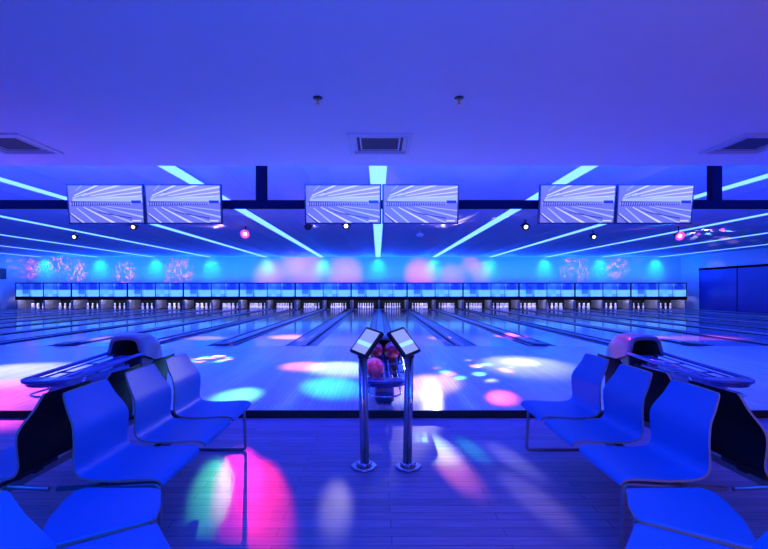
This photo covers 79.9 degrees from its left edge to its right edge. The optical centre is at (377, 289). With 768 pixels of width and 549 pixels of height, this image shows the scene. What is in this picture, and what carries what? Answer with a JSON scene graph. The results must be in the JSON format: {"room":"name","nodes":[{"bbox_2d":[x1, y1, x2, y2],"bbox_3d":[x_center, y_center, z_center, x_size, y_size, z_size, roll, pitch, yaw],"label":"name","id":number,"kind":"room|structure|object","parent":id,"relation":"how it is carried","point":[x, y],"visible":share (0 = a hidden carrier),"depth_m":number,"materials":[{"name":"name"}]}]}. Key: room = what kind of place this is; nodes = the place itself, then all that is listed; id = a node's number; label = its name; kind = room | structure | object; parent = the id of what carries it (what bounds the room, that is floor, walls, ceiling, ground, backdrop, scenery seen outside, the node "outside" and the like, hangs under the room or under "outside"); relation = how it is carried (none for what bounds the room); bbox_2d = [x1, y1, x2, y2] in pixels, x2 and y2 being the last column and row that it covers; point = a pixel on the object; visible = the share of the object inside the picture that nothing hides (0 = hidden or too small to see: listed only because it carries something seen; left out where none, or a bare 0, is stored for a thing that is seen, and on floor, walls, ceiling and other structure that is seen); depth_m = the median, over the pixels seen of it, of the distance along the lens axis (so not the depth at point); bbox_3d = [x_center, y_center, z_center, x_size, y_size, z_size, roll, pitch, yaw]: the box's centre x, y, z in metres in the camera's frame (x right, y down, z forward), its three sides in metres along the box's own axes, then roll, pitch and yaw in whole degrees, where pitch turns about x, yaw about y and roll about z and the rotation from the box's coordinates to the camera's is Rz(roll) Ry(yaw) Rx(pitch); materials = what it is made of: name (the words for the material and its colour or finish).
{"room":"sports facility","nodes":[
{"label":"sports facility","id":0,"kind":"room"},
{"bbox_2d":[0,255,26,309],"bbox_3d":[-23.230,-0.445,17.910,0.200,3.650,24.980,0,0,0],"label":"wall","id":1,"kind":"structure","parent":0,"point":[15,266],"depth_m":28.98,"materials":[{"name":"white paint"}]},
{"bbox_2d":[0,268,5,309],"bbox_3d":[-23.085,-0.055,26.000,0.090,2.530,4.800,0,0,0],"label":"door","id":2,"kind":"structure","parent":1,"relation":"in","point":[2,271],"depth_m":28.14,"materials":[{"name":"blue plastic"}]},
{"bbox_2d":[27,257,680,309],"bbox_3d":[-1.580,-0.485,30.300,43.100,3.570,0.200,0,0,0],"label":"wall","id":3,"kind":"structure","parent":0,"point":[39,269],"depth_m":30.20,"materials":[{"name":"white paint"}]},
{"bbox_2d":[234,310,527,342],"bbox_3d":[-1.580,1.350,20.140,43.100,0.100,20.520,0,0,0],"label":"floor","id":4,"kind":"structure","parent":0,"point":[377,310],"depth_m":15.07,"materials":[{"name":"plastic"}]},
{"bbox_2d":[16,300,85,308],"bbox_3d":[-20.810,0.460,29.280,3.472,1.560,1.480,0,0,0],"label":"pinsetter","id":5,"kind":"object","parent":4,"relation":"on","point":[20,304],"visible":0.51,"depth_m":29.37,"materials":[{"name":"metal"}]},
{"bbox_2d":[15,283,70,299],"bbox_3d":[-20.810,0.080,28.510,3.472,1.080,0.100,0,0,0],"label":"panel","id":6,"kind":"object","parent":5,"relation":"attached to","point":[23,291],"visible":1,"depth_m":28.50,"materials":[{"name":"blue metal"}]},
{"bbox_2d":[0,309,130,318],"bbox_3d":[-16.470,1.254,19.805,1.520,0.088,19.850,0,0,0],"label":"lane","id":7,"kind":"object","parent":4,"relation":"on","point":[103,309],"visible":0.39,"depth_m":23.59,"materials":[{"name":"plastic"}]},
{"bbox_2d":[0,309,157,322],"bbox_3d":[-14.710,1.254,19.805,1.520,0.088,19.850,0,0,0],"label":"lane","id":8,"kind":"object","parent":4,"relation":"on","point":[133,310],"visible":0.52,"depth_m":21.73,"materials":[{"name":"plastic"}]},
{"bbox_2d":[0,309,185,326],"bbox_3d":[-12.990,1.254,19.805,1.520,0.088,19.850,0,0,0],"label":"lane","id":9,"kind":"object","parent":4,"relation":"on","point":[147,311],"visible":0.51,"depth_m":19.45,"materials":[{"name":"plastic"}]},
{"bbox_2d":[72,300,139,308],"bbox_3d":[-17.330,0.460,29.280,3.472,1.560,1.480,0,0,0],"label":"pinsetter","id":10,"kind":"object","parent":4,"relation":"on","point":[76,304],"visible":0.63,"depth_m":29.64,"materials":[{"name":"metal"}]},
{"bbox_2d":[71,283,126,299],"bbox_3d":[-17.330,0.080,28.510,3.472,1.080,0.100,0,0,0],"label":"panel","id":11,"kind":"object","parent":10,"relation":"attached to","point":[79,291],"visible":1,"depth_m":28.50,"materials":[{"name":"blue metal"}]},
{"bbox_2d":[0,309,213,334],"bbox_3d":[-11.230,1.254,19.805,1.520,0.088,19.850,0,0,0],"label":"lane","id":12,"kind":"object","parent":4,"relation":"on","point":[186,310],"visible":0.58,"depth_m":17.59,"materials":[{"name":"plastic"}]},
{"bbox_2d":[0,310,234,343],"bbox_3d":[-8.630,1.229,18.880,0.196,0.082,18.000,0,0,0],"label":"divider","id":13,"kind":"object","parent":4,"relation":"on","point":[46,336],"visible":0.67,"depth_m":13.55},
{"bbox_2d":[0,309,241,341],"bbox_3d":[-9.510,1.254,19.805,1.520,0.088,19.850,0,0,0],"label":"lane","id":14,"kind":"object","parent":4,"relation":"on","point":[14,336],"visible":0.64,"depth_m":15.18,"materials":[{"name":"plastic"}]},
{"bbox_2d":[0,309,268,345],"bbox_3d":[-7.750,1.254,19.805,1.520,0.088,19.850,0,0,0],"label":"lane","id":15,"kind":"object","parent":4,"relation":"on","point":[49,341],"visible":0.55,"depth_m":13.37,"materials":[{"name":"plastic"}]},
{"bbox_2d":[128,300,192,308],"bbox_3d":[-13.850,0.460,29.280,3.472,1.560,1.480,0,0,0],"label":"pinsetter","id":16,"kind":"object","parent":4,"relation":"on","point":[132,304],"visible":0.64,"depth_m":29.80,"materials":[{"name":"metal"}]},
{"bbox_2d":[127,283,182,299],"bbox_3d":[-13.850,0.080,28.510,3.472,1.080,0.100,0,0,0],"label":"panel","id":17,"kind":"object","parent":16,"relation":"attached to","point":[135,291],"visible":1,"depth_m":28.50,"materials":[{"name":"blue metal"}]},
{"bbox_2d":[69,309,295,345],"bbox_3d":[-6.030,1.254,19.805,1.520,0.088,19.850,0,0,0],"label":"lane","id":18,"kind":"object","parent":4,"relation":"on","point":[169,332],"visible":0.56,"depth_m":15.18,"materials":[{"name":"wood"}]},
{"bbox_2d":[184,300,245,308],"bbox_3d":[-10.370,0.460,29.280,3.472,1.560,1.480,0,0,0],"label":"pinsetter","id":19,"kind":"object","parent":4,"relation":"on","point":[215,304],"visible":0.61,"depth_m":29.94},
{"bbox_2d":[183,283,238,299],"bbox_3d":[-10.370,0.080,28.510,3.472,1.080,0.100,0,0,0],"label":"panel","id":20,"kind":"object","parent":19,"relation":"on","point":[191,291],"visible":1,"depth_m":28.50,"materials":[{"name":"blue plastic"}]},
{"bbox_2d":[158,310,292,342],"bbox_3d":[-5.150,1.229,18.880,0.196,0.082,18.000,0,0,0],"label":"divider","id":21,"kind":"object","parent":4,"relation":"on","point":[231,324],"visible":0.5,"depth_m":14.02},
{"bbox_2d":[160,309,319,345],"bbox_3d":[-4.270,1.254,19.805,1.520,0.088,19.850,0,0,0],"label":"lane","id":22,"kind":"object","parent":4,"relation":"on","point":[209,338],"visible":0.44,"depth_m":13.35,"materials":[{"name":"wood"}]},
{"bbox_2d":[240,300,298,308],"bbox_3d":[-6.890,0.460,29.280,3.472,1.560,1.480,0,0,0],"label":"pinsetter","id":23,"kind":"object","parent":4,"relation":"on","point":[270,304],"visible":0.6,"depth_m":29.94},
{"bbox_2d":[239,283,294,299],"bbox_3d":[-6.890,0.080,28.510,3.472,1.080,0.100,0,0,0],"label":"panel","id":24,"kind":"object","parent":23,"relation":"on","point":[247,291],"visible":1,"depth_m":28.50,"materials":[{"name":"blue metal"}]},
{"bbox_2d":[228,309,349,345],"bbox_3d":[-2.550,1.254,19.805,1.520,0.088,19.850,0,0,0],"label":"lane","id":25,"kind":"object","parent":4,"relation":"on","point":[293,333],"visible":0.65,"depth_m":13.35,"materials":[{"name":"wood"}]},
{"bbox_2d":[295,300,350,308],"bbox_3d":[-3.410,0.460,29.280,3.472,1.560,1.480,0,0,0],"label":"pinsetter","id":26,"kind":"object","parent":4,"relation":"on","point":[324,304],"visible":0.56,"depth_m":29.94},
{"bbox_2d":[295,283,350,299],"bbox_3d":[-3.410,0.080,28.510,3.472,1.080,0.100,0,0,0],"label":"panel","id":27,"kind":"object","parent":26,"relation":"on","point":[303,291],"visible":1,"depth_m":28.50,"materials":[{"name":"blue plastic"}]},
{"bbox_2d":[296,310,351,345],"bbox_3d":[-1.670,1.229,18.880,0.196,0.082,18.000,0,0,0],"label":"divider","id":28,"kind":"object","parent":4,"relation":"on","point":[307,341],"visible":0.79,"depth_m":13.11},
{"bbox_2d":[307,309,377,345],"bbox_3d":[-0.790,1.254,19.805,1.520,0.088,19.850,0,0,0],"label":"lane","id":29,"kind":"object","parent":4,"relation":"on","point":[347,330],"visible":0.68,"depth_m":14.40,"materials":[{"name":"wood"}]},
{"bbox_2d":[351,300,406,308],"bbox_3d":[0.070,0.460,29.280,3.472,1.560,1.480,0,0,0],"label":"pinsetter","id":30,"kind":"object","parent":4,"relation":"on","point":[378,304],"visible":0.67,"depth_m":29.94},
{"bbox_2d":[351,283,406,299],"bbox_3d":[0.070,0.080,28.510,3.472,1.080,0.100,0,0,0],"label":"panel","id":31,"kind":"object","parent":30,"relation":"on","point":[359,291],"visible":1,"depth_m":28.50,"materials":[{"name":"blue plastic"}]},
{"bbox_2d":[381,309,454,345],"bbox_3d":[0.930,1.254,19.805,1.520,0.088,19.850,0,0,0],"label":"lane","id":32,"kind":"object","parent":4,"relation":"on","point":[422,334],"visible":0.68,"depth_m":15.05,"materials":[{"name":"wood"}]},
{"bbox_2d":[407,300,462,308],"bbox_3d":[3.550,0.460,29.280,3.472,1.560,1.480,0,0,0],"label":"pinsetter","id":33,"kind":"object","parent":4,"relation":"on","point":[432,304],"visible":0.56,"depth_m":29.94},
{"bbox_2d":[407,283,462,299],"bbox_3d":[3.550,0.080,28.510,3.472,1.080,0.100,0,0,0],"label":"panel","id":34,"kind":"object","parent":33,"relation":"on","point":[415,291],"visible":1,"depth_m":28.50,"materials":[{"name":"blue metal"}]},
{"bbox_2d":[406,310,465,345],"bbox_3d":[1.810,1.229,18.880,0.196,0.082,18.000,0,0,0],"label":"divider","id":35,"kind":"object","parent":4,"relation":"on","point":[442,333],"visible":0.81,"depth_m":13.11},
{"bbox_2d":[408,309,534,345],"bbox_3d":[2.690,1.254,19.805,1.520,0.088,19.850,0,0,0],"label":"lane","id":36,"kind":"object","parent":4,"relation":"on","point":[469,334],"visible":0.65,"depth_m":13.35,"materials":[{"name":"wood"}]},
{"bbox_2d":[459,300,518,308],"bbox_3d":[7.030,0.460,29.280,3.472,1.560,1.480,0,0,0],"label":"pinsetter","id":37,"kind":"object","parent":4,"relation":"on","point":[486,304],"visible":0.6,"depth_m":29.94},
{"bbox_2d":[463,283,518,299],"bbox_3d":[7.030,0.080,28.510,3.472,1.080,0.100,0,0,0],"label":"panel","id":38,"kind":"object","parent":37,"relation":"on","point":[471,291],"visible":1,"depth_m":28.50,"materials":[{"name":"blue metal"}]},
{"bbox_2d":[438,309,608,345],"bbox_3d":[4.410,1.254,19.805,1.520,0.088,19.850,0,0,0],"label":"lane","id":39,"kind":"object","parent":4,"relation":"on","point":[552,338],"visible":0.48,"depth_m":13.35,"materials":[{"name":"wood"}]},
{"bbox_2d":[465,310,609,343],"bbox_3d":[5.290,1.229,18.880,0.196,0.082,18.000,0,0,0],"label":"divider","id":40,"kind":"object","parent":4,"relation":"on","point":[528,324],"visible":0.52,"depth_m":13.77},
{"bbox_2d":[512,300,574,308],"bbox_3d":[10.510,0.460,29.280,3.472,1.560,1.480,0,0,0],"label":"pinsetter","id":41,"kind":"object","parent":4,"relation":"on","point":[540,304],"visible":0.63,"depth_m":29.94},
{"bbox_2d":[519,283,574,299],"bbox_3d":[10.510,0.080,28.510,3.472,1.080,0.100,0,0,0],"label":"panel","id":42,"kind":"object","parent":41,"relation":"on","point":[527,291],"visible":1,"depth_m":28.50,"materials":[{"name":"blue metal"}]},
{"bbox_2d":[462,309,692,345],"bbox_3d":[6.170,1.254,19.805,1.520,0.088,19.850,0,0,0],"label":"lane","id":43,"kind":"object","parent":4,"relation":"on","point":[606,335],"visible":0.56,"depth_m":15.18,"materials":[{"name":"wood"}]},
{"bbox_2d":[565,300,629,308],"bbox_3d":[13.990,0.460,29.280,3.472,1.560,1.480,0,0,0],"label":"pinsetter","id":44,"kind":"object","parent":4,"relation":"on","point":[594,304],"visible":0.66,"depth_m":29.90,"materials":[{"name":"metal"}]},
{"bbox_2d":[575,283,630,299],"bbox_3d":[13.990,0.080,28.510,3.472,1.080,0.100,0,0,0],"label":"panel","id":45,"kind":"object","parent":44,"relation":"on","point":[583,291],"visible":1,"depth_m":28.50,"materials":[{"name":"blue metal"}]},
{"bbox_2d":[489,309,767,345],"bbox_3d":[7.890,1.254,19.805,1.520,0.088,19.850,0,0,0],"label":"lane","id":46,"kind":"object","parent":4,"relation":"on","point":[711,341],"visible":0.5,"depth_m":13.35,"materials":[{"name":"wood"}]},
{"bbox_2d":[516,309,767,342],"bbox_3d":[9.650,1.254,19.805,1.520,0.088,19.850,0,0,0],"label":"lane","id":47,"kind":"object","parent":4,"relation":"on","point":[754,337],"visible":0.65,"depth_m":14.94,"materials":[{"name":"wood"}]},
{"bbox_2d":[523,310,767,344],"bbox_3d":[8.770,1.229,18.880,0.196,0.082,18.000,0,0,0],"label":"divider","id":48,"kind":"object","parent":4,"relation":"on","point":[729,338],"visible":0.63,"depth_m":13.55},
{"bbox_2d":[619,300,685,308],"bbox_3d":[17.470,0.460,29.280,3.472,1.560,1.480,0,0,0],"label":"pinsetter","id":49,"kind":"object","parent":4,"relation":"on","point":[648,304],"visible":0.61,"depth_m":29.60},
{"bbox_2d":[631,283,686,299],"bbox_3d":[17.470,0.080,28.510,3.472,1.080,0.100,0,0,0],"label":"panel","id":50,"kind":"object","parent":49,"relation":"attached to","point":[639,291],"visible":1,"depth_m":28.50,"materials":[{"name":"blue metal"}]},
{"bbox_2d":[544,309,767,335],"bbox_3d":[11.370,1.254,19.805,1.520,0.088,19.850,0,0,0],"label":"lane","id":51,"kind":"object","parent":4,"relation":"on","point":[581,311],"visible":0.58,"depth_m":17.05,"materials":[{"name":"wood"}]},
{"bbox_2d":[572,309,767,327],"bbox_3d":[13.130,1.254,19.805,1.520,0.088,19.850,0,0,0],"label":"lane","id":52,"kind":"object","parent":4,"relation":"on","point":[621,312],"visible":0.53,"depth_m":19.44,"materials":[{"name":"wood"}]},
{"bbox_2d":[582,310,767,328],"bbox_3d":[12.250,1.229,18.880,0.196,0.082,18.000,0,0,0],"label":"divider","id":53,"kind":"object","parent":4,"relation":"on","point":[582,310],"visible":0.56,"depth_m":17.98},
{"bbox_2d":[600,309,767,323],"bbox_3d":[14.850,1.254,19.805,1.520,0.088,19.850,0,0,0],"label":"lane","id":54,"kind":"object","parent":4,"relation":"on","point":[600,309],"visible":0.52,"depth_m":20.91,"materials":[{"name":"wood"}]},
{"bbox_2d":[627,309,767,318],"bbox_3d":[16.610,1.254,19.805,1.520,0.088,19.850,0,0,0],"label":"lane","id":55,"kind":"object","parent":4,"relation":"on","point":[627,309],"visible":0.39,"depth_m":23.59,"materials":[{"name":"wood"}]},
{"bbox_2d":[0,0,767,165],"bbox_3d":[-1.580,-1.870,1.210,43.100,0.800,8.420,0,0,0],"label":"ceiling","id":56,"kind":"structure","parent":0,"point":[93,82],"depth_m":3.18,"materials":[{"name":"paint"}]},
{"bbox_2d":[0,133,63,154],"bbox_3d":[-3.680,-1.471,4.600,0.620,0.042,0.620,0,0,0],"label":"ceiling vent","id":57,"kind":"object","parent":56,"relation":"in","point":[10,143],"visible":1,"depth_m":4.68,"materials":[{"name":"metal"}]},
{"bbox_2d":[347,133,412,154],"bbox_3d":[0.020,-1.471,4.600,0.620,0.042,0.620,0,0,0],"label":"ceiling vent","id":58,"kind":"object","parent":56,"relation":"in","point":[366,143],"visible":1,"depth_m":4.59,"materials":[{"name":"metal"}]},
{"bbox_2d":[699,133,767,154],"bbox_3d":[3.750,-1.471,4.600,0.620,0.042,0.620,0,0,0],"label":"ceiling vent","id":59,"kind":"object","parent":56,"relation":"in","point":[746,143],"visible":1,"depth_m":4.68,"materials":[{"name":"metal"}]},
{"bbox_2d":[0,418,767,548],"bbox_3d":[-1.580,1.330,0.790,43.100,0.100,7.580,0,0,0],"label":"floor","id":60,"kind":"structure","parent":0,"point":[294,485],"depth_m":2.92,"materials":[{"name":"laminate"}]},
{"bbox_2d":[0,488,170,548],"bbox_3d":[-0.846,0.890,1.433,0.635,0.772,1.537,0,0,-18],"label":"seating","id":61,"kind":"object","parent":60,"relation":"on","point":[87,515],"visible":1,"depth_m":1.73,"materials":[{"name":"blue plastic"}]},
{"bbox_2d":[0,353,250,548],"bbox_3d":[-1.585,0.892,2.955,1.112,0.776,1.600,0,0,0],"label":"seating","id":62,"kind":"object","parent":60,"relation":"on","point":[87,423],"visible":1,"depth_m":2.50,"materials":[{"name":"blue plastic"}]},
{"bbox_2d":[350,327,383,472],"bbox_3d":[-0.090,0.776,3.295,0.200,1.009,0.204,0,0,-33],"label":"post","id":63,"kind":"object","parent":60,"relation":"on","point":[368,340],"visible":1,"depth_m":3.28,"materials":[{"name":"metal"}]},
{"bbox_2d":[386,327,421,472],"bbox_3d":[0.203,0.776,3.284,0.192,1.009,0.228,0,0,44],"label":"post","id":64,"kind":"object","parent":60,"relation":"on","point":[400,338],"visible":1,"depth_m":3.28,"materials":[{"name":"metal"}]},
{"bbox_2d":[521,353,767,548],"bbox_3d":[1.715,0.892,2.955,1.112,0.776,1.600,0,0,0],"label":"seating","id":65,"kind":"object","parent":60,"relation":"on","point":[693,424],"visible":0.98,"depth_m":2.50,"materials":[{"name":"blue plastic"}]},
{"bbox_2d":[625,488,767,548],"bbox_3d":[0.986,0.890,1.433,0.635,0.772,1.537,0,0,18],"label":"seating","id":66,"kind":"object","parent":60,"relation":"on","point":[701,514],"visible":1,"depth_m":1.78,"materials":[{"name":"plastic"}]},
{"bbox_2d":[0,346,767,409],"bbox_3d":[-1.580,1.295,7.245,43.100,0.170,5.270,0,0,0],"label":"floor","id":67,"kind":"structure","parent":0,"point":[267,377],"depth_m":6.64,"materials":[{"name":"brown wood"}]},
{"bbox_2d":[20,333,162,397],"bbox_3d":[-3.410,0.907,5.760,0.536,0.605,2.461,0,0,0],"label":"ball return","id":68,"kind":"object","parent":67,"relation":"on","point":[128,350],"visible":0.82,"depth_m":5.73,"materials":[{"name":"black plastic"}]},
{"bbox_2d":[106,333,162,358],"bbox_3d":[-3.410,0.907,6.580,0.536,0.605,0.820,0,0,0],"label":"hood","id":69,"kind":"object","parent":68,"relation":"attached to","point":[129,344],"depth_m":6.33,"materials":[{"name":"plastic"}]},
{"bbox_2d":[0,309,211,333],"bbox_3d":[-10.370,1.187,19.148,0.322,0.044,18.565,0,0,0],"label":"track","id":70,"kind":"object","parent":67,"relation":"on","point":[204,309],"visible":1,"depth_m":16.14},
{"bbox_2d":[54,309,267,345],"bbox_3d":[-6.890,1.187,19.148,0.322,0.044,18.565,0,0,0],"label":"track","id":71,"kind":"object","parent":67,"relation":"on","point":[67,343],"visible":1,"depth_m":12.97,"materials":[{"name":"plastic"}]},
{"bbox_2d":[214,309,323,345],"bbox_3d":[-3.410,1.187,19.148,0.322,0.044,18.565,0,0,0],"label":"track","id":72,"kind":"object","parent":67,"relation":"on","point":[229,342],"visible":1,"depth_m":12.66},
{"bbox_2d":[0,410,767,417],"bbox_3d":[-1.580,1.294,4.595,43.100,0.172,0.030,0,0,0],"label":"trim","id":73,"kind":"structure","parent":67,"relation":"attached to","point":[3,413],"depth_m":4.58,"materials":[{"name":"black rubber"}]},
{"bbox_2d":[367,333,404,401],"bbox_3d":[0.070,0.907,5.760,0.536,0.605,2.461,0,0,0],"label":"ball return","id":74,"kind":"object","parent":67,"relation":"on","point":[384,385],"visible":0.43,"depth_m":4.87,"materials":[{"name":"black plastic"}]},
{"bbox_2d":[367,357,383,376],"bbox_3d":[-0.042,0.835,4.930,0.216,0.216,0.216,0,0,0],"label":"ball","id":75,"kind":"object","parent":74,"relation":"on","point":[375,366],"visible":0.8,"depth_m":4.85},
{"bbox_2d":[367,333,399,362],"bbox_3d":[0.070,0.907,6.580,0.536,0.605,0.820,0,0,0],"label":"hood","id":76,"kind":"object","parent":74,"relation":"attached to","point":[384,340],"depth_m":6.22,"materials":[{"name":"plastic"}]},
{"bbox_2d":[434,309,547,345],"bbox_3d":[3.550,1.187,19.148,0.322,0.044,18.565,0,0,0],"label":"track","id":77,"kind":"object","parent":67,"relation":"on","point":[532,342],"visible":1,"depth_m":12.63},
{"bbox_2d":[490,309,707,345],"bbox_3d":[7.030,1.187,19.148,0.322,0.044,18.565,0,0,0],"label":"track","id":78,"kind":"object","parent":67,"relation":"on","point":[694,343],"visible":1,"depth_m":13.51,"materials":[{"name":"plastic"}]},
{"bbox_2d":[546,309,767,334],"bbox_3d":[10.510,1.187,19.148,0.322,0.044,18.565,0,0,0],"label":"track","id":79,"kind":"object","parent":67,"relation":"on","point":[546,309],"visible":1,"depth_m":16.06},
{"bbox_2d":[606,333,754,397],"bbox_3d":[3.610,0.907,5.760,0.536,0.605,2.461,0,0,0],"label":"ball return","id":80,"kind":"object","parent":67,"relation":"on","point":[644,350],"visible":0.8,"depth_m":5.78,"materials":[{"name":"black plastic"}]},
{"bbox_2d":[606,333,664,357],"bbox_3d":[3.610,0.907,6.580,0.536,0.605,0.820,0,0,0],"label":"hood","id":81,"kind":"object","parent":80,"relation":"attached to","point":[645,345],"depth_m":6.34,"materials":[{"name":"plastic"}]},
{"bbox_2d":[0,166,767,256],"bbox_3d":[-1.580,-2.220,17.810,43.100,0.100,24.780,0,0,0],"label":"ceiling","id":82,"kind":"structure","parent":0,"point":[528,184],"depth_m":15.65,"materials":[{"name":"paint"}]},
{"bbox_2d":[0,247,63,255],"bbox_3d":[-20.130,-2.125,16.735,1.900,0.090,22.530,0,0,0],"label":"ceiling","id":83,"kind":"structure","parent":82,"relation":"attached to","point":[6,250],"depth_m":25.69,"materials":[{"name":"paint"}]},
{"bbox_2d":[0,237,123,255],"bbox_3d":[-16.470,-2.125,16.735,1.900,0.090,22.530,0,0,0],"label":"ceiling","id":84,"kind":"structure","parent":82,"relation":"attached to","point":[7,241],"depth_m":22.56,"materials":[{"name":"paint"}]},
{"bbox_2d":[0,233,154,256],"bbox_3d":[-14.640,-2.155,17.760,0.350,0.030,24.480,0,0,0],"label":"ceiling light strip","id":85,"kind":"object","parent":82,"relation":"attached to","point":[0,233],"visible":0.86,"depth_m":21.62,"materials":[{"name":"paint"}]},
{"bbox_2d":[0,221,183,255],"bbox_3d":[-12.810,-2.125,16.735,1.900,0.090,22.530,0,0,0],"label":"ceiling","id":86,"kind":"structure","parent":82,"relation":"attached to","point":[4,226],"depth_m":18.86,"materials":[{"name":"paint"}]},
{"bbox_2d":[0,214,210,256],"bbox_3d":[-10.980,-2.155,17.760,0.350,0.030,24.480,0,0,0],"label":"ceiling light strip","id":87,"kind":"object","parent":82,"relation":"attached to","point":[1,215],"visible":0.89,"depth_m":17.14,"materials":[{"name":"paint"}]},
{"bbox_2d":[0,190,243,255],"bbox_3d":[-9.150,-2.125,16.735,1.900,0.090,22.530,0,0,0],"label":"ceiling","id":88,"kind":"structure","parent":82,"relation":"attached to","point":[61,215],"depth_m":16.29,"materials":[{"name":"paint"}]},
{"bbox_2d":[0,175,267,256],"bbox_3d":[-7.320,-2.155,17.760,0.350,0.030,24.480,0,0,0],"label":"ceiling light strip","id":89,"kind":"object","parent":82,"relation":"attached to","point":[6,180],"visible":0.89,"depth_m":10.54,"materials":[{"name":"paint"}]},
{"bbox_2d":[11,166,303,255],"bbox_3d":[-5.490,-2.125,16.735,1.900,0.090,22.530,0,0,0],"label":"ceiling","id":90,"kind":"structure","parent":82,"relation":"attached to","point":[230,229],"depth_m":8.86,"materials":[{"name":"paint"}]},
{"bbox_2d":[157,166,323,256],"bbox_3d":[-3.660,-2.155,17.760,0.350,0.030,24.480,0,0,0],"label":"ceiling light strip","id":91,"kind":"object","parent":82,"relation":"attached to","point":[178,172],"visible":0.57,"depth_m":12.56,"materials":[{"name":"paint"}]},
{"bbox_2d":[220,166,363,255],"bbox_3d":[-1.830,-2.125,16.735,1.900,0.090,22.530,0,0,0],"label":"ceiling","id":92,"kind":"structure","parent":82,"relation":"attached to","point":[284,182],"depth_m":9.75,"materials":[{"name":"paint"}]},
{"bbox_2d":[368,166,387,256],"bbox_3d":[0.000,-2.155,17.760,0.350,0.030,24.480,0,0,0],"label":"ceiling light strip","id":93,"kind":"object","parent":82,"relation":"attached to","point":[377,174],"visible":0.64,"depth_m":9.17,"materials":[{"name":"paint"}]},
{"bbox_2d":[0,166,767,208],"bbox_3d":[-1.580,-1.705,6.970,42.900,0.930,0.120,0,0,0],"label":"ceiling beam","id":94,"kind":"structure","parent":82,"relation":"hanging from","point":[714,200],"depth_m":6.92,"materials":[{"name":"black metal"}]},
{"bbox_2d":[66,184,145,223],"bbox_3d":[-4.012,-1.268,6.811,1.130,0.580,0.191,0,0,0],"label":"monitor","id":95,"kind":"object","parent":94,"relation":"attached to","point":[87,203],"visible":1,"depth_m":6.75,"materials":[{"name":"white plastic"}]},
{"bbox_2d":[144,184,222,223],"bbox_3d":[-2.868,-1.268,6.811,1.130,0.580,0.191,0,0,0],"label":"monitor","id":96,"kind":"object","parent":94,"relation":"attached to","point":[164,203],"visible":1,"depth_m":6.75,"materials":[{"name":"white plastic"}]},
{"bbox_2d":[304,184,380,223],"bbox_3d":[-0.517,-1.268,6.811,1.130,0.580,0.191,0,0,0],"label":"monitor","id":97,"kind":"object","parent":94,"relation":"attached to","point":[324,203],"visible":1,"depth_m":6.74,"materials":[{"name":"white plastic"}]},
{"bbox_2d":[382,184,458,223],"bbox_3d":[0.627,-1.268,6.811,1.130,0.580,0.191,0,0,0],"label":"monitor","id":98,"kind":"object","parent":94,"relation":"attached to","point":[401,203],"visible":1,"depth_m":6.75,"materials":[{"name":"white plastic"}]},
{"bbox_2d":[537,184,616,223],"bbox_3d":[2.938,-1.268,6.811,1.130,0.580,0.191,0,0,0],"label":"monitor","id":99,"kind":"object","parent":94,"relation":"attached to","point":[557,203],"visible":1,"depth_m":6.75,"materials":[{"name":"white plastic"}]},
{"bbox_2d":[614,184,694,223],"bbox_3d":[4.082,-1.268,6.811,1.130,0.580,0.191,0,0,0],"label":"monitor","id":100,"kind":"object","parent":94,"relation":"attached to","point":[635,203],"visible":1,"depth_m":6.75,"materials":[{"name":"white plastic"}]},
{"bbox_2d":[392,166,535,255],"bbox_3d":[1.830,-2.125,16.735,1.900,0.090,22.530,0,0,0],"label":"ceiling","id":101,"kind":"structure","parent":82,"relation":"attached to","point":[475,182],"depth_m":9.39,"materials":[{"name":"paint"}]},
{"bbox_2d":[432,166,598,256],"bbox_3d":[3.660,-2.155,17.760,0.350,0.030,24.480,0,0,0],"label":"ceiling light strip","id":102,"kind":"object","parent":82,"relation":"attached to","point":[577,172],"visible":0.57,"depth_m":12.40,"materials":[{"name":"paint"}]},
{"bbox_2d":[452,166,744,255],"bbox_3d":[5.490,-2.125,16.735,1.900,0.090,22.530,0,0,0],"label":"ceiling","id":103,"kind":"structure","parent":82,"relation":"attached to","point":[514,234],"depth_m":8.95,"materials":[{"name":"paint"}]},
{"bbox_2d":[488,172,767,256],"bbox_3d":[7.320,-2.155,17.760,0.350,0.030,24.480,0,0,0],"label":"ceiling light strip","id":104,"kind":"object","parent":82,"relation":"attached to","point":[763,176],"visible":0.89,"depth_m":10.54,"materials":[{"name":"paint"}]},
{"bbox_2d":[545,212,767,256],"bbox_3d":[10.980,-2.155,17.760,0.350,0.030,24.480,0,0,0],"label":"ceiling light strip","id":105,"kind":"object","parent":82,"relation":"attached to","point":[764,213],"visible":0.89,"depth_m":16.69,"materials":[{"name":"paint"}]},
{"bbox_2d":[572,219,767,255],"bbox_3d":[12.810,-2.125,16.735,1.900,0.090,22.530,0,0,0],"label":"ceiling","id":106,"kind":"structure","parent":82,"relation":"attached to","point":[758,225],"depth_m":18.36,"materials":[{"name":"paint"}]},
{"bbox_2d":[601,232,767,256],"bbox_3d":[14.640,-2.155,17.760,0.350,0.030,24.480,0,0,0],"label":"ceiling light strip","id":107,"kind":"object","parent":82,"relation":"attached to","point":[761,233],"visible":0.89,"depth_m":21.13,"materials":[{"name":"paint"}]},
{"bbox_2d":[632,236,767,255],"bbox_3d":[16.470,-2.125,16.735,1.900,0.090,22.530,0,0,0],"label":"ceiling","id":108,"kind":"structure","parent":82,"relation":"attached to","point":[763,239],"depth_m":22.15,"materials":[{"name":"paint"}]},
{"bbox_2d":[681,248,767,313],"bbox_3d":[20.070,-0.445,17.910,0.200,3.650,24.980,0,0,0],"label":"wall","id":109,"kind":"structure","parent":0,"point":[690,265],"depth_m":27.84,"materials":[{"name":"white paint"}]},
{"bbox_2d":[699,264,767,313],"bbox_3d":[19.925,-0.065,17.450,0.090,2.550,21.900,0,0,0],"label":"panelling","id":110,"kind":"object","parent":109,"relation":"attached to","point":[743,288],"visible":1,"depth_m":25.52,"materials":[{"name":"blue metal"}]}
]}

